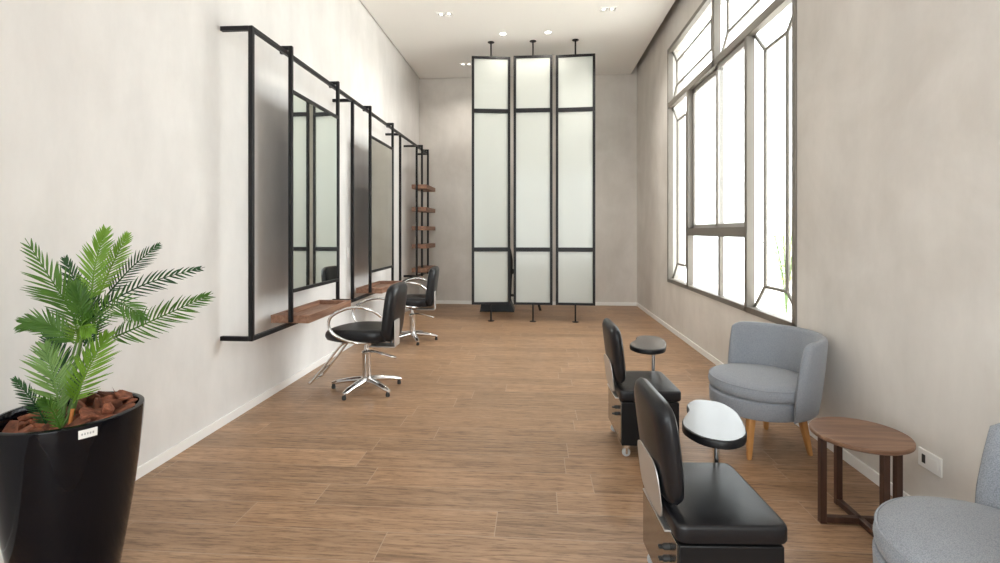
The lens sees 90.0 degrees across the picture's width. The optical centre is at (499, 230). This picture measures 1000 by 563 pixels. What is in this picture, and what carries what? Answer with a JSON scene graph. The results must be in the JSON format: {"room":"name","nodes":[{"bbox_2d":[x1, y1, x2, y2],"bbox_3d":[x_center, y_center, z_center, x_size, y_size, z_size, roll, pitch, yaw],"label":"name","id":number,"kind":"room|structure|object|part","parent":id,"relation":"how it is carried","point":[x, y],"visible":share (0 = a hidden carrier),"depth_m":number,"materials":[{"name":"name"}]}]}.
{"room":"salon","nodes":[
{"label":"salon","id":0,"kind":"room"},
{"bbox_2d":[0,0,418,466],"bbox_3d":[-2.064,-0.860,2.946,0.200,4.420,13.180,0,0,4],"label":"wall","id":1,"kind":"structure","parent":0,"point":[131,116],"depth_m":3.11,"materials":[{"name":"paint"}]},
{"bbox_2d":[0,308,409,562],"bbox_3d":[-1.957,1.319,2.938,0.014,0.062,12.780,0,0,4],"label":"baseboard","id":2,"kind":"structure","parent":1,"relation":"attached to","point":[155,462],"depth_m":3.43,"materials":[{"name":"white paint"}]},
{"bbox_2d":[220,25,426,340],"bbox_3d":[-1.609,-0.327,6.262,0.232,2.168,5.671,0,0,4],"label":"metal frame","id":3,"kind":"structure","parent":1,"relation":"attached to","point":[252,31],"depth_m":3.45,"materials":[{"name":"black metal"}]},
{"bbox_3d":[-1.827,-1.395,3.450,0.200,0.031,0.031,0,0,4],"label":"wall arm","id":4,"kind":"part","parent":3,"relation":"part of","materials":[{"name":"black metal"}]},
{"bbox_3d":[-1.827,0.742,3.450,0.200,0.031,0.031,0,0,4],"label":"wall arm","id":5,"kind":"part","parent":3,"relation":"part of","materials":[{"name":"black metal"}]},
{"bbox_2d":[280,46,339,322],"bbox_3d":[-1.637,-0.365,4.375,0.100,2.159,0.958,0,0,4],"label":"wall mirror","id":6,"kind":"object","parent":3,"relation":"hanging from","point":[313,130],"visible":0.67,"depth_m":4.24,"materials":[{"name":"black metal"}]},
{"bbox_2d":[293,94,337,288],"bbox_3d":[-1.602,-0.311,4.372,0.008,1.537,0.898,0,0,4],"label":"mirror glass","id":7,"kind":"object","parent":6,"relation":"on","point":[315,128],"depth_m":4.32,"materials":[{"name":"silver metal"}]},
{"bbox_2d":[271,300,350,322],"bbox_3d":[-1.620,0.694,4.374,0.310,0.062,0.892,0,0,4],"label":"shelf","id":8,"kind":"object","parent":3,"relation":"attached to","point":[310,312],"visible":0.99,"depth_m":4.27,"materials":[{"name":"brown wood"}]},
{"bbox_3d":[-1.509,-1.395,6.255,0.031,0.031,5.609,0,0,4],"label":"rail","id":9,"kind":"part","parent":3,"relation":"part of","materials":[{"name":"black metal"}]},
{"bbox_3d":[-1.509,0.742,6.255,0.031,0.031,5.609,0,0,4],"label":"rail","id":10,"kind":"part","parent":3,"relation":"part of","materials":[{"name":"black metal"}]},
{"bbox_3d":[-1.690,-1.395,5.345,0.200,0.031,0.031,0,0,4],"label":"wall arm","id":11,"kind":"part","parent":3,"relation":"part of","materials":[{"name":"black metal"}]},
{"bbox_2d":[356,281,400,293],"bbox_3d":[-1.486,0.694,6.233,0.310,0.062,0.870,0,0,4],"label":"shelf","id":12,"kind":"object","parent":3,"relation":"attached to","point":[379,287],"visible":0.72,"depth_m":5.87,"materials":[{"name":"brown wood"}]},
{"bbox_2d":[363,106,393,292],"bbox_3d":[-1.503,-0.365,6.234,0.100,2.159,0.940,0,0,4],"label":"wall mirror","id":13,"kind":"object","parent":3,"relation":"hanging from","point":[380,154],"visible":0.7,"depth_m":6.15,"materials":[{"name":"black metal"}]},
{"bbox_2d":[372,139,392,269],"bbox_3d":[-1.468,-0.311,6.231,0.008,1.537,0.880,0,0,4],"label":"mirror glass","id":14,"kind":"object","parent":13,"relation":"on","point":[382,153],"depth_m":6.23,"materials":[{"name":"silver metal"}]},
{"bbox_3d":[-1.555,-1.395,7.220,0.200,0.031,0.031,0,0,4],"label":"wall arm","id":15,"kind":"part","parent":3,"relation":"part of","materials":[{"name":"black metal"}]},
{"bbox_2d":[412,145,434,275],"bbox_3d":[-1.310,-0.343,8.616,0.250,2.205,0.720,0,0,4],"label":"shelf unit","id":16,"kind":"object","parent":3,"relation":"hanging from","point":[422,187],"visible":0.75,"depth_m":8.39,"materials":[{"name":"black metal"}]},
{"bbox_2d":[347,247,349,257],"bbox_3d":[-1.753,0.250,5.781,0.013,0.120,0.075,0,0,4],"label":"wall outlet","id":17,"kind":"object","parent":1,"relation":"attached to","point":[348,248],"visible":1,"depth_m":5.78,"materials":[{"name":"white plastic"}]},
{"bbox_2d":[121,304,892,562],"bbox_3d":[0.051,1.410,2.794,4.440,0.120,13.180,0,0,4],"label":"floor","id":18,"kind":"structure","parent":0,"point":[495,442],"depth_m":2.87,"materials":[{"name":"brown wood"}]},
{"bbox_2d":[0,391,144,562],"bbox_3d":[-1.656,1.020,1.924,0.472,0.661,0.472,0,0,4],"label":"planter","id":19,"kind":"object","parent":18,"relation":"on","point":[66,494],"visible":0.75,"depth_m":1.77,"materials":[{"name":"black plastic"}]},
{"bbox_2d":[2,420,18,432],"bbox_3d":[-1.754,0.724,1.786,0.050,0.071,0.086,0,0,-35],"label":"chip","id":20,"kind":"object","parent":19,"relation":"in","point":[12,426],"visible":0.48,"depth_m":1.80,"materials":[{"name":"brown wood"}]},
{"bbox_2d":[19,421,27,429],"bbox_3d":[-1.789,0.722,1.854,0.050,0.030,0.106,0,0,-30],"label":"chip","id":21,"kind":"object","parent":19,"relation":"in","point":[22,424],"visible":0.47,"depth_m":1.85,"materials":[{"name":"brown wood"}]},
{"bbox_2d":[17,424,34,432],"bbox_3d":[-1.703,0.722,1.796,0.049,0.033,0.095,0,0,-39],"label":"chip","id":22,"kind":"object","parent":19,"relation":"in","point":[28,428],"visible":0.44,"depth_m":1.79,"materials":[{"name":"brown wood"}]},
{"bbox_2d":[17,411,47,420],"bbox_3d":[-1.813,0.720,1.945,0.094,0.037,0.044,0,0,-44],"label":"chip","id":23,"kind":"object","parent":19,"relation":"in","point":[26,417],"visible":0.39,"depth_m":1.92,"materials":[{"name":"brown wood"}]},
{"bbox_2d":[29,428,43,431],"bbox_3d":[-1.643,0.720,1.765,0.060,0.043,0.048,0,0,44],"label":"chip","id":24,"kind":"object","parent":19,"relation":"in","point":[35,429],"visible":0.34,"depth_m":1.78,"materials":[{"name":"brown wood"}]},
{"bbox_2d":[29,422,47,427],"bbox_3d":[-1.689,0.719,1.849,0.091,0.036,0.052,0,0,-15],"label":"chip","id":25,"kind":"object","parent":19,"relation":"in","point":[36,425],"visible":0.34,"depth_m":1.83,"materials":[{"name":"brown wood"}]},
{"bbox_2d":[41,421,55,430],"bbox_3d":[-1.657,0.723,1.825,0.049,0.046,0.067,0,0,-12],"label":"chip","id":26,"kind":"object","parent":19,"relation":"in","point":[45,427],"visible":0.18,"depth_m":1.82,"materials":[{"name":"brown wood"}]},
{"bbox_2d":[65,414,79,425],"bbox_3d":[-1.609,0.724,1.879,0.054,0.067,0.083,0,0,2],"label":"chip","id":27,"kind":"object","parent":19,"relation":"in","point":[75,416],"visible":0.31,"depth_m":1.88,"materials":[{"name":"brown wood"}]},
{"bbox_2d":[66,416,90,426],"bbox_3d":[-1.523,0.696,1.817,0.048,0.037,0.073,0,0,8],"label":"chip","id":28,"kind":"object","parent":19,"relation":"in","point":[78,421],"visible":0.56,"depth_m":1.81,"materials":[{"name":"brown wood"}]},
{"bbox_2d":[75,403,82,413],"bbox_3d":[-1.640,0.696,1.951,0.061,0.053,0.051,0,0,26],"label":"chip","id":29,"kind":"object","parent":19,"relation":"in","point":[79,406],"visible":0.23,"depth_m":1.93,"materials":[{"name":"brown wood"}]},
{"bbox_2d":[79,393,86,403],"bbox_3d":[-1.712,0.700,2.056,0.030,0.063,0.055,0,0,1],"label":"chip","id":30,"kind":"object","parent":19,"relation":"in","point":[83,400],"visible":0.2,"depth_m":2.04,"materials":[{"name":"brown wood"}]},
{"bbox_2d":[78,399,88,407],"bbox_3d":[-1.678,0.693,1.992,0.117,0.060,0.047,0,0,5],"label":"chip","id":31,"kind":"object","parent":19,"relation":"in","point":[80,402],"visible":0.31,"depth_m":1.98,"materials":[{"name":"brown wood"}]},
{"bbox_2d":[79,407,93,413],"bbox_3d":[-1.576,0.698,1.915,0.048,0.070,0.094,0,0,-26],"label":"chip","id":32,"kind":"object","parent":19,"relation":"in","point":[82,409],"visible":0.43,"depth_m":1.88,"materials":[{"name":"brown wood"}]},
{"bbox_3d":[-1.468,0.720,1.782,0.005,0.030,0.054,0,0,37],"label":"name plate","id":33,"kind":"part","parent":19,"relation":"part of","materials":[{"name":"white plastic"}]},
{"bbox_2d":[80,411,98,421],"bbox_3d":[-1.521,0.701,1.859,0.051,0.080,0.084,0,0,-17],"label":"chip","id":34,"kind":"object","parent":19,"relation":"in","point":[85,414],"visible":0.69,"depth_m":1.84,"materials":[{"name":"brown wood"}]},
{"bbox_2d":[85,392,101,405],"bbox_3d":[-1.652,0.693,2.030,0.069,0.087,0.053,0,0,-20],"label":"chip","id":35,"kind":"object","parent":19,"relation":"in","point":[90,399],"visible":0.38,"depth_m":2.02,"materials":[{"name":"brown wood"}]},
{"bbox_2d":[92,393,103,408],"bbox_3d":[-1.570,0.678,1.958,0.062,0.104,0.029,0,0,21],"label":"chip","id":36,"kind":"object","parent":19,"relation":"in","point":[97,403],"visible":0.62,"depth_m":1.95,"materials":[{"name":"brown wood"}]},
{"bbox_2d":[94,414,115,420],"bbox_3d":[-1.488,0.707,1.891,0.048,0.027,0.094,0,0,44],"label":"chip","id":37,"kind":"object","parent":19,"relation":"in","point":[103,416],"visible":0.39,"depth_m":1.88,"materials":[{"name":"brown wood"}]},
{"bbox_2d":[98,391,117,398],"bbox_3d":[-1.597,0.682,2.057,0.096,0.062,0.040,0,0,-23],"label":"chip","id":38,"kind":"object","parent":19,"relation":"in","point":[101,393],"visible":0.43,"depth_m":2.04,"materials":[{"name":"brown wood"}]},
{"bbox_2d":[101,402,114,414],"bbox_3d":[-1.504,0.687,1.918,0.089,0.076,0.035,0,0,43],"label":"chip","id":39,"kind":"object","parent":19,"relation":"in","point":[108,408],"visible":0.9,"depth_m":1.89,"materials":[{"name":"brown wood"}]},
{"bbox_2d":[101,395,115,404],"bbox_3d":[-1.579,0.684,2.006,0.027,0.051,0.079,0,0,24],"label":"chip","id":40,"kind":"object","parent":19,"relation":"in","point":[108,396],"visible":0.23,"depth_m":2.01,"materials":[{"name":"brown wood"}]},
{"bbox_2d":[10,224,213,428],"bbox_3d":[-1.475,0.363,1.925,0.788,0.781,0.424,0,0,1],"label":"foliage","id":41,"kind":"object","parent":19,"relation":"in","point":[84,303],"visible":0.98,"depth_m":1.86,"materials":[{"name":"green plant"}]},
{"bbox_3d":[-1.618,0.698,1.866,0.009,0.108,0.046,0,0,43],"label":"stem","id":42,"kind":"part","parent":41,"relation":"part of","materials":[{"name":"brown"}]},
{"bbox_3d":[-1.650,0.555,1.905,0.051,0.394,0.085,0,0,26],"label":"stem","id":43,"kind":"part","parent":41,"relation":"part of","materials":[{"name":"green plant"}]},
{"bbox_3d":[-1.597,0.554,1.868,0.108,0.393,0.031,0,0,4],"label":"stem","id":44,"kind":"part","parent":41,"relation":"part of","materials":[{"name":"green plant"}]},
{"bbox_3d":[-1.594,0.707,1.855,0.014,0.089,0.042,0,0,-11],"label":"dry stem","id":45,"kind":"part","parent":41,"relation":"part of","materials":[{"name":"orange plant"}]},
{"bbox_3d":[-1.627,0.514,1.915,0.066,0.475,0.081,0,0,4],"label":"stem","id":46,"kind":"part","parent":41,"relation":"part of","materials":[{"name":"green plant"}]},
{"bbox_3d":[-1.615,0.527,1.935,0.048,0.447,0.102,0,0,4],"label":"stem","id":47,"kind":"part","parent":41,"relation":"part of","materials":[{"name":"green plant"}]},
{"bbox_3d":[-1.587,0.587,1.926,0.129,0.329,0.036,0,0,-35],"label":"stem","id":48,"kind":"part","parent":41,"relation":"part of","materials":[{"name":"green plant"}]},
{"bbox_3d":[-1.629,0.505,1.982,0.014,0.493,0.167,0,0,8],"label":"stem","id":49,"kind":"part","parent":41,"relation":"part of","materials":[{"name":"green plant"}]},
{"bbox_2d":[104,399,122,408],"bbox_3d":[-1.510,0.684,1.963,0.073,0.054,0.015,0,0,-29],"label":"chip","id":50,"kind":"object","parent":19,"relation":"in","point":[116,403],"visible":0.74,"depth_m":1.96,"materials":[{"name":"brown wood"}]},
{"bbox_2d":[112,387,132,398],"bbox_3d":[-1.551,0.666,2.061,0.079,0.049,0.058,0,0,38],"label":"chip","id":51,"kind":"object","parent":19,"relation":"in","point":[120,393],"visible":0.79,"depth_m":2.05,"materials":[{"name":"brown wood"}]},
{"bbox_2d":[112,403,134,413],"bbox_3d":[-1.486,0.704,1.954,0.100,0.049,0.049,0,0,-35],"label":"chip","id":52,"kind":"object","parent":19,"relation":"in","point":[124,407],"visible":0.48,"depth_m":1.95,"materials":[{"name":"brown wood"}]},
{"bbox_2d":[118,396,132,401],"bbox_3d":[-1.520,0.682,2.007,0.095,0.039,0.058,0,0,7],"label":"chip","id":53,"kind":"object","parent":19,"relation":"in","point":[123,399],"visible":0.6,"depth_m":1.99,"materials":[{"name":"brown wood"}]},
{"bbox_2d":[122,398,137,404],"bbox_3d":[-1.524,0.705,2.023,0.055,0.045,0.093,0,0,35],"label":"chip","id":54,"kind":"object","parent":19,"relation":"in","point":[132,400],"visible":0.36,"depth_m":2.02,"materials":[{"name":"brown wood"}]},
{"bbox_2d":[307,281,406,400],"bbox_3d":[-1.208,0.894,4.268,0.788,0.912,0.589,0,0,4],"label":"salon chair","id":55,"kind":"object","parent":18,"relation":"on","point":[366,333],"visible":1,"depth_m":4.12,"materials":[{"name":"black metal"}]},
{"bbox_3d":[-1.165,0.762,4.034,0.440,0.329,0.116,0,0,4],"label":"armrest","id":56,"kind":"part","parent":55,"relation":"part of","materials":[{"name":"silver metal"}]},
{"bbox_3d":[-1.187,0.858,4.266,0.600,0.129,0.470,0,0,4],"label":"seat","id":57,"kind":"part","parent":55,"relation":"part of","materials":[{"name":"black leather"}]},
{"bbox_3d":[-1.132,0.762,4.493,0.440,0.329,0.116,0,0,4],"label":"armrest","id":58,"kind":"part","parent":55,"relation":"part of","materials":[{"name":"silver metal"}]},
{"bbox_3d":[-1.014,1.031,4.194,0.321,0.059,0.107,0,0,27],"label":"pump lever","id":59,"kind":"part","parent":55,"relation":"part of","materials":[{"name":"silver metal"}]},
{"bbox_3d":[-0.886,0.677,4.245,0.142,0.480,0.450,0,0,4],"label":"backrest","id":60,"kind":"part","parent":55,"relation":"part of","materials":[{"name":"black leather"}]},
{"bbox_2d":[390,266,438,345],"bbox_3d":[-1.151,0.894,6.179,0.788,0.912,0.588,0,0,0],"label":"salon chair","id":61,"kind":"object","parent":18,"relation":"on","point":[413,301],"visible":0.67,"depth_m":6.01,"materials":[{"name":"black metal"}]},
{"bbox_3d":[-1.091,0.762,6.403,0.440,0.329,0.116,0,0,0],"label":"armrest","id":62,"kind":"part","parent":61,"relation":"part of","materials":[{"name":"silver metal"}]},
{"bbox_3d":[-1.092,0.762,5.944,0.440,0.329,0.116,0,0,0],"label":"armrest","id":63,"kind":"part","parent":61,"relation":"part of","materials":[{"name":"silver metal"}]},
{"bbox_3d":[-1.129,0.858,6.174,0.600,0.129,0.470,0,0,0],"label":"seat","id":64,"kind":"part","parent":61,"relation":"part of","materials":[{"name":"black leather"}]},
{"bbox_3d":[-0.952,1.031,6.114,0.321,0.059,0.107,0,0,23],"label":"pump lever","id":65,"kind":"part","parent":61,"relation":"part of","materials":[{"name":"silver metal"}]},
{"bbox_3d":[-0.828,0.677,6.173,0.142,0.480,0.450,0,0,0],"label":"backrest","id":66,"kind":"part","parent":61,"relation":"part of","materials":[{"name":"black leather"}]},
{"bbox_2d":[472,41,509,321],"bbox_3d":[-0.135,-0.740,7.489,0.578,4.180,0.100,0,0,-4],"label":"glass screen","id":67,"kind":"object","parent":18,"relation":"on","point":[490,74],"visible":1,"depth_m":7.49,"materials":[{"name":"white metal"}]},
{"bbox_3d":[-0.135,-2.720,7.489,0.100,0.220,0.100,0,0,-4],"label":"pivot rod","id":68,"kind":"part","parent":67,"relation":"part of","materials":[{"name":"black metal"}]},
{"bbox_3d":[-0.135,1.224,7.489,0.100,0.252,0.100,0,0,-4],"label":"pivot rod","id":69,"kind":"part","parent":67,"relation":"part of","materials":[{"name":"black metal"}]},
{"bbox_3d":[-0.135,-2.200,7.489,0.502,0.748,0.008,0,0,-4],"label":"glass pane","id":70,"kind":"part","parent":67,"relation":"part of","materials":[{"name":"white glass"}]},
{"bbox_3d":[-0.135,-0.760,7.489,0.502,2.008,0.008,0,0,-4],"label":"glass pane","id":71,"kind":"part","parent":67,"relation":"part of","materials":[{"name":"white glass"}]},
{"bbox_3d":[-0.135,0.684,7.489,0.502,0.756,0.008,0,0,-4],"label":"glass pane","id":72,"kind":"part","parent":67,"relation":"part of","materials":[{"name":"white glass"}]},
{"bbox_2d":[480,248,540,311],"bbox_3d":[0.191,0.809,8.508,1.034,1.094,0.396,0,0,4],"label":"chair","id":73,"kind":"object","parent":18,"relation":"on","point":[510,307],"visible":0.49,"depth_m":8.35,"materials":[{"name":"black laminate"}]},
{"bbox_2d":[514,40,552,321],"bbox_3d":[0.491,-0.740,7.444,0.578,4.180,0.100,0,0,4],"label":"glass screen","id":74,"kind":"object","parent":18,"relation":"on","point":[533,74],"visible":1,"depth_m":7.44,"materials":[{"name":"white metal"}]},
{"bbox_3d":[0.491,-2.720,7.444,0.100,0.220,0.100,0,0,4],"label":"pivot rod","id":75,"kind":"part","parent":74,"relation":"part of","materials":[{"name":"black metal"}]},
{"bbox_3d":[0.491,1.224,7.444,0.100,0.252,0.100,0,0,4],"label":"pivot rod","id":76,"kind":"part","parent":74,"relation":"part of","materials":[{"name":"black metal"}]},
{"bbox_3d":[0.491,-2.200,7.444,0.502,0.748,0.008,0,0,4],"label":"glass pane","id":77,"kind":"part","parent":74,"relation":"part of","materials":[{"name":"white glass"}]},
{"bbox_3d":[0.491,-0.760,7.444,0.502,2.008,0.008,0,0,4],"label":"glass pane","id":78,"kind":"part","parent":74,"relation":"part of","materials":[{"name":"white glass"}]},
{"bbox_3d":[0.491,0.684,7.444,0.502,0.756,0.008,0,0,4],"label":"glass pane","id":79,"kind":"part","parent":74,"relation":"part of","materials":[{"name":"white glass"}]},
{"bbox_2d":[556,39,594,322],"bbox_3d":[1.116,-0.740,7.399,0.578,4.180,0.100,0,0,8],"label":"glass screen","id":80,"kind":"object","parent":18,"relation":"on","point":[575,73],"visible":1,"depth_m":7.39,"materials":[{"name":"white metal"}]},
{"bbox_3d":[1.116,-2.200,7.399,0.502,0.748,0.008,0,0,8],"label":"glass pane","id":81,"kind":"part","parent":80,"relation":"part of","materials":[{"name":"white glass"}]},
{"bbox_3d":[1.116,-0.760,7.399,0.502,2.008,0.008,0,0,8],"label":"glass pane","id":82,"kind":"part","parent":80,"relation":"part of","materials":[{"name":"white glass"}]},
{"bbox_3d":[1.116,0.684,7.399,0.502,0.756,0.008,0,0,8],"label":"glass pane","id":83,"kind":"part","parent":80,"relation":"part of","materials":[{"name":"white glass"}]},
{"bbox_2d":[602,318,680,455],"bbox_3d":[0.891,0.961,3.246,0.441,0.779,0.591,0,0,2],"label":"chair","id":84,"kind":"object","parent":18,"relation":"on","point":[622,415],"visible":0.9,"depth_m":3.04,"materials":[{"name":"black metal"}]},
{"bbox_3d":[0.719,0.755,3.185,0.102,0.368,0.400,0,0,2],"label":"backrest","id":85,"kind":"part","parent":84,"relation":"part of","materials":[{"name":"black leather"}]},
{"bbox_3d":[0.729,1.143,3.185,0.004,0.245,0.410,0,0,2],"label":"panel","id":86,"kind":"part","parent":84,"relation":"part of","materials":[{"name":"silver metal"}]},
{"bbox_2d":[613,371,680,401],"bbox_3d":[0.903,0.977,3.178,0.366,0.066,0.456,0,0,2],"label":"seat cushion","id":87,"kind":"object","parent":84,"relation":"on","point":[624,392],"depth_m":3.06,"materials":[{"name":"black leather"}]},
{"bbox_2d":[630,335,665,370],"bbox_3d":[0.979,0.893,3.317,0.265,0.314,0.446,0,0,4],"label":"tray","id":88,"kind":"object","parent":84,"relation":"on","point":[644,344],"depth_m":3.24,"materials":[{"name":"black laminate"}]},
{"bbox_2d":[634,377,786,562],"bbox_3d":[0.743,0.961,1.898,0.441,0.779,0.591,0,0,1],"label":"chair","id":89,"kind":"object","parent":18,"relation":"on","point":[694,512],"visible":1,"depth_m":1.72,"materials":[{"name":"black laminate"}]},
{"bbox_3d":[0.572,0.755,1.834,0.102,0.368,0.400,0,0,1],"label":"backrest","id":90,"kind":"part","parent":89,"relation":"part of","materials":[{"name":"black leather"}]},
{"bbox_3d":[0.581,1.143,1.834,0.004,0.245,0.410,0,0,1],"label":"panel","id":91,"kind":"part","parent":89,"relation":"part of","materials":[{"name":"silver metal"}]},
{"bbox_2d":[682,400,746,462],"bbox_3d":[0.829,0.893,1.970,0.261,0.314,0.447,0,0,4],"label":"tray","id":92,"kind":"object","parent":89,"relation":"on","point":[712,424],"depth_m":1.89,"materials":[{"name":"plastic"}]},
{"bbox_2d":[661,462,786,544],"bbox_3d":[0.755,0.977,1.831,0.366,0.066,0.456,0,0,1],"label":"seat cushion","id":93,"kind":"object","parent":89,"relation":"on","point":[718,506],"depth_m":1.69,"materials":[{"name":"black leather"}]},
{"bbox_2d":[708,321,827,459],"bbox_3d":[1.691,0.993,3.196,0.667,0.714,0.679,0,0,22],"label":"armchair","id":94,"kind":"object","parent":18,"relation":"on","point":[773,372],"visible":0.97,"depth_m":3.04,"materials":[{"name":"grey fabric"}]},
{"bbox_3d":[1.492,1.230,2.982,0.069,0.240,0.069,0,0,-8],"label":"leg","id":95,"kind":"part","parent":94,"relation":"part of","materials":[{"name":"brown wood"}]},
{"bbox_3d":[1.643,1.065,3.180,0.579,0.120,0.579,0,0,-8],"label":"seat","id":96,"kind":"part","parent":94,"relation":"part of","materials":[{"name":"grey fabric"}]},
{"bbox_2d":[708,363,797,403],"bbox_3d":[1.655,0.953,3.182,0.601,0.106,0.626,0,0,-8],"label":"seat cushion","id":97,"kind":"object","parent":94,"relation":"on","point":[743,383],"depth_m":3.05,"materials":[{"name":"grey fabric"}]},
{"bbox_3d":[1.793,1.230,3.379,0.069,0.240,0.069,0,0,-8],"label":"leg","id":98,"kind":"part","parent":94,"relation":"part of","materials":[{"name":"brown wood"}]},
{"bbox_3d":[1.827,0.872,3.206,0.372,0.471,0.730,0,0,-8],"label":"backrest","id":99,"kind":"part","parent":94,"relation":"part of","materials":[{"name":"grey fabric"}]},
{"bbox_3d":[1.841,1.230,3.030,0.069,0.240,0.069,0,0,-8],"label":"leg","id":100,"kind":"part","parent":94,"relation":"part of","materials":[{"name":"brown wood"}]},
{"bbox_2d":[809,417,915,536],"bbox_3d":[1.660,1.139,2.307,0.400,0.422,0.400,0,0,4],"label":"side table","id":101,"kind":"object","parent":18,"relation":"on","point":[858,435],"visible":0.84,"depth_m":2.29,"materials":[{"name":"brown wood"}]},
{"bbox_3d":[1.494,1.151,2.319,0.028,0.398,0.028,0,0,4],"label":"leg","id":102,"kind":"part","parent":101,"relation":"part of","materials":[{"name":"brown wood"}]},
{"bbox_3d":[1.672,1.151,2.472,0.028,0.398,0.028,0,0,4],"label":"leg","id":103,"kind":"part","parent":101,"relation":"part of","materials":[{"name":"brown wood"}]},
{"bbox_3d":[1.648,1.151,2.141,0.028,0.398,0.028,0,0,4],"label":"leg","id":104,"kind":"part","parent":101,"relation":"part of","materials":[{"name":"brown wood"}]},
{"bbox_3d":[1.825,1.151,2.295,0.028,0.398,0.028,0,0,4],"label":"leg","id":105,"kind":"part","parent":101,"relation":"part of","materials":[{"name":"brown wood"}]},
{"bbox_2d":[872,423,999,562],"bbox_3d":[1.480,0.993,1.419,0.672,0.714,0.675,0,0,-6],"label":"armchair","id":106,"kind":"object","parent":18,"relation":"on","point":[907,529],"visible":1,"depth_m":1.55,"materials":[{"name":"grey fabric"}]},
{"bbox_3d":[1.440,1.065,1.450,0.579,0.120,0.579,0,0,35],"label":"seat","id":107,"kind":"part","parent":106,"relation":"part of","materials":[{"name":"grey fabric"}]},
{"bbox_2d":[873,496,999,562],"bbox_3d":[1.450,0.953,1.443,0.601,0.106,0.626,0,0,35],"label":"seat cushion","id":108,"kind":"object","parent":106,"relation":"on","point":[907,529],"depth_m":1.52,"materials":[{"name":"grey fabric"}]},
{"bbox_3d":[1.592,0.872,1.343,0.372,0.471,0.730,0,0,35],"label":"backrest","id":109,"kind":"part","parent":106,"relation":"part of","materials":[{"name":"grey fabric"}]},
{"bbox_2d":[360,0,674,78],"bbox_3d":[-0.023,-2.875,2.791,3.857,0.090,12.765,0,0,4],"label":"ceiling","id":110,"kind":"structure","parent":0,"point":[434,46],"depth_m":7.06,"materials":[{"name":"white paint"}]},
{"bbox_2d":[436,12,453,16],"bbox_3d":[-0.718,-2.824,6.520,0.210,0.012,0.116,0,0,4],"label":"recessed light","id":111,"kind":"object","parent":110,"relation":"in","point":[441,14],"visible":1,"depth_m":6.52,"materials":[{"name":"white paint"}]},
{"bbox_2d":[459,63,471,65],"bbox_3d":[-0.576,-2.824,8.473,0.210,0.012,0.116,0,0,4],"label":"recessed light","id":112,"kind":"object","parent":110,"relation":"in","point":[461,64],"visible":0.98,"depth_m":8.48,"materials":[{"name":"white paint"}]},
{"bbox_2d":[599,7,616,11],"bbox_3d":[1.376,-2.824,6.374,0.210,0.012,0.116,0,0,4],"label":"recessed light","id":113,"kind":"object","parent":110,"relation":"in","point":[603,9],"visible":1,"depth_m":6.38,"materials":[{"name":"white paint"}]},
{"bbox_2d":[419,65,636,301],"bbox_3d":[0.492,-0.860,9.269,3.990,4.420,0.200,0,0,4],"label":"wall","id":114,"kind":"structure","parent":0,"point":[445,104],"depth_m":9.19,"materials":[{"name":"paint"}]},
{"bbox_2d":[436,300,635,305],"bbox_3d":[0.484,1.319,9.162,3.962,0.062,0.014,0,0,4],"label":"baseboard","id":115,"kind":"structure","parent":114,"relation":"attached to","point":[437,301],"depth_m":9.06,"materials":[{"name":"white paint"}]},
{"bbox_2d":[637,0,999,502],"bbox_3d":[2.125,-0.860,2.644,0.220,4.420,13.180,0,0,4],"label":"wall","id":116,"kind":"structure","parent":0,"point":[898,101],"depth_m":2.58,"materials":[{"name":"paint"}]},
{"bbox_2d":[667,0,796,326],"bbox_3d":[2.231,-0.900,5.201,0.087,3.200,3.425,0,0,4],"label":"window","id":117,"kind":"structure","parent":116,"relation":"in","point":[732,67],"depth_m":4.65,"materials":[{"name":"glass"}]},
{"bbox_3d":[2.344,-0.515,6.443,0.006,2.330,0.830,0,0,4],"label":"pane","id":118,"kind":"part","parent":117,"relation":"part of","materials":[{"name":"clear glass"}]},
{"bbox_3d":[2.312,-2.103,6.005,0.006,0.695,1.710,0,0,4],"label":"pane","id":119,"kind":"part","parent":117,"relation":"part of","materials":[{"name":"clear glass"}]},
{"bbox_3d":[2.277,0.352,5.518,0.006,0.595,0.905,0,0,4],"label":"pane","id":120,"kind":"part","parent":117,"relation":"part of","materials":[{"name":"clear glass"}]},
{"bbox_3d":[2.282,-0.850,5.513,0.006,1.560,0.835,0,0,4],"label":"pane","id":121,"kind":"part","parent":117,"relation":"part of","materials":[{"name":"clear glass"}]},
{"bbox_3d":[2.240,-0.858,5.162,0.063,1.645,1.620,0,0,4],"label":"sash","id":122,"kind":"part","parent":117,"relation":"part of","materials":[{"name":"glass"}]},
{"bbox_3d":[2.192,-0.850,4.730,0.006,1.560,0.670,0,0,4],"label":"pane","id":123,"kind":"part","parent":117,"relation":"part of","materials":[{"name":"clear glass"}]},
{"bbox_3d":[2.217,0.352,4.688,0.006,0.595,0.670,0,0,4],"label":"pane","id":124,"kind":"part","parent":117,"relation":"part of","materials":[{"name":"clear glass"}]},
{"bbox_3d":[2.191,-2.103,4.316,0.006,0.695,1.555,0,0,4],"label":"pane","id":125,"kind":"part","parent":117,"relation":"part of","materials":[{"name":"clear glass"}]},
{"bbox_3d":[2.162,-0.515,3.917,0.006,2.330,0.755,0,0,4],"label":"pane","id":126,"kind":"part","parent":117,"relation":"part of","materials":[{"name":"clear glass"}]},
{"bbox_2d":[636,302,909,496],"bbox_3d":[2.009,1.319,2.653,0.014,0.062,12.780,0,0,4],"label":"baseboard","id":127,"kind":"structure","parent":116,"relation":"attached to","point":[867,471],"depth_m":3.06,"materials":[{"name":"white paint"}]},
{"bbox_2d":[918,446,942,477],"bbox_3d":[1.985,1.065,2.308,0.012,0.085,0.135,0,0,4],"label":"wall outlet","id":128,"kind":"object","parent":116,"relation":"attached to","point":[928,460],"visible":1,"depth_m":2.30,"materials":[{"name":"white plastic"}]}
]}

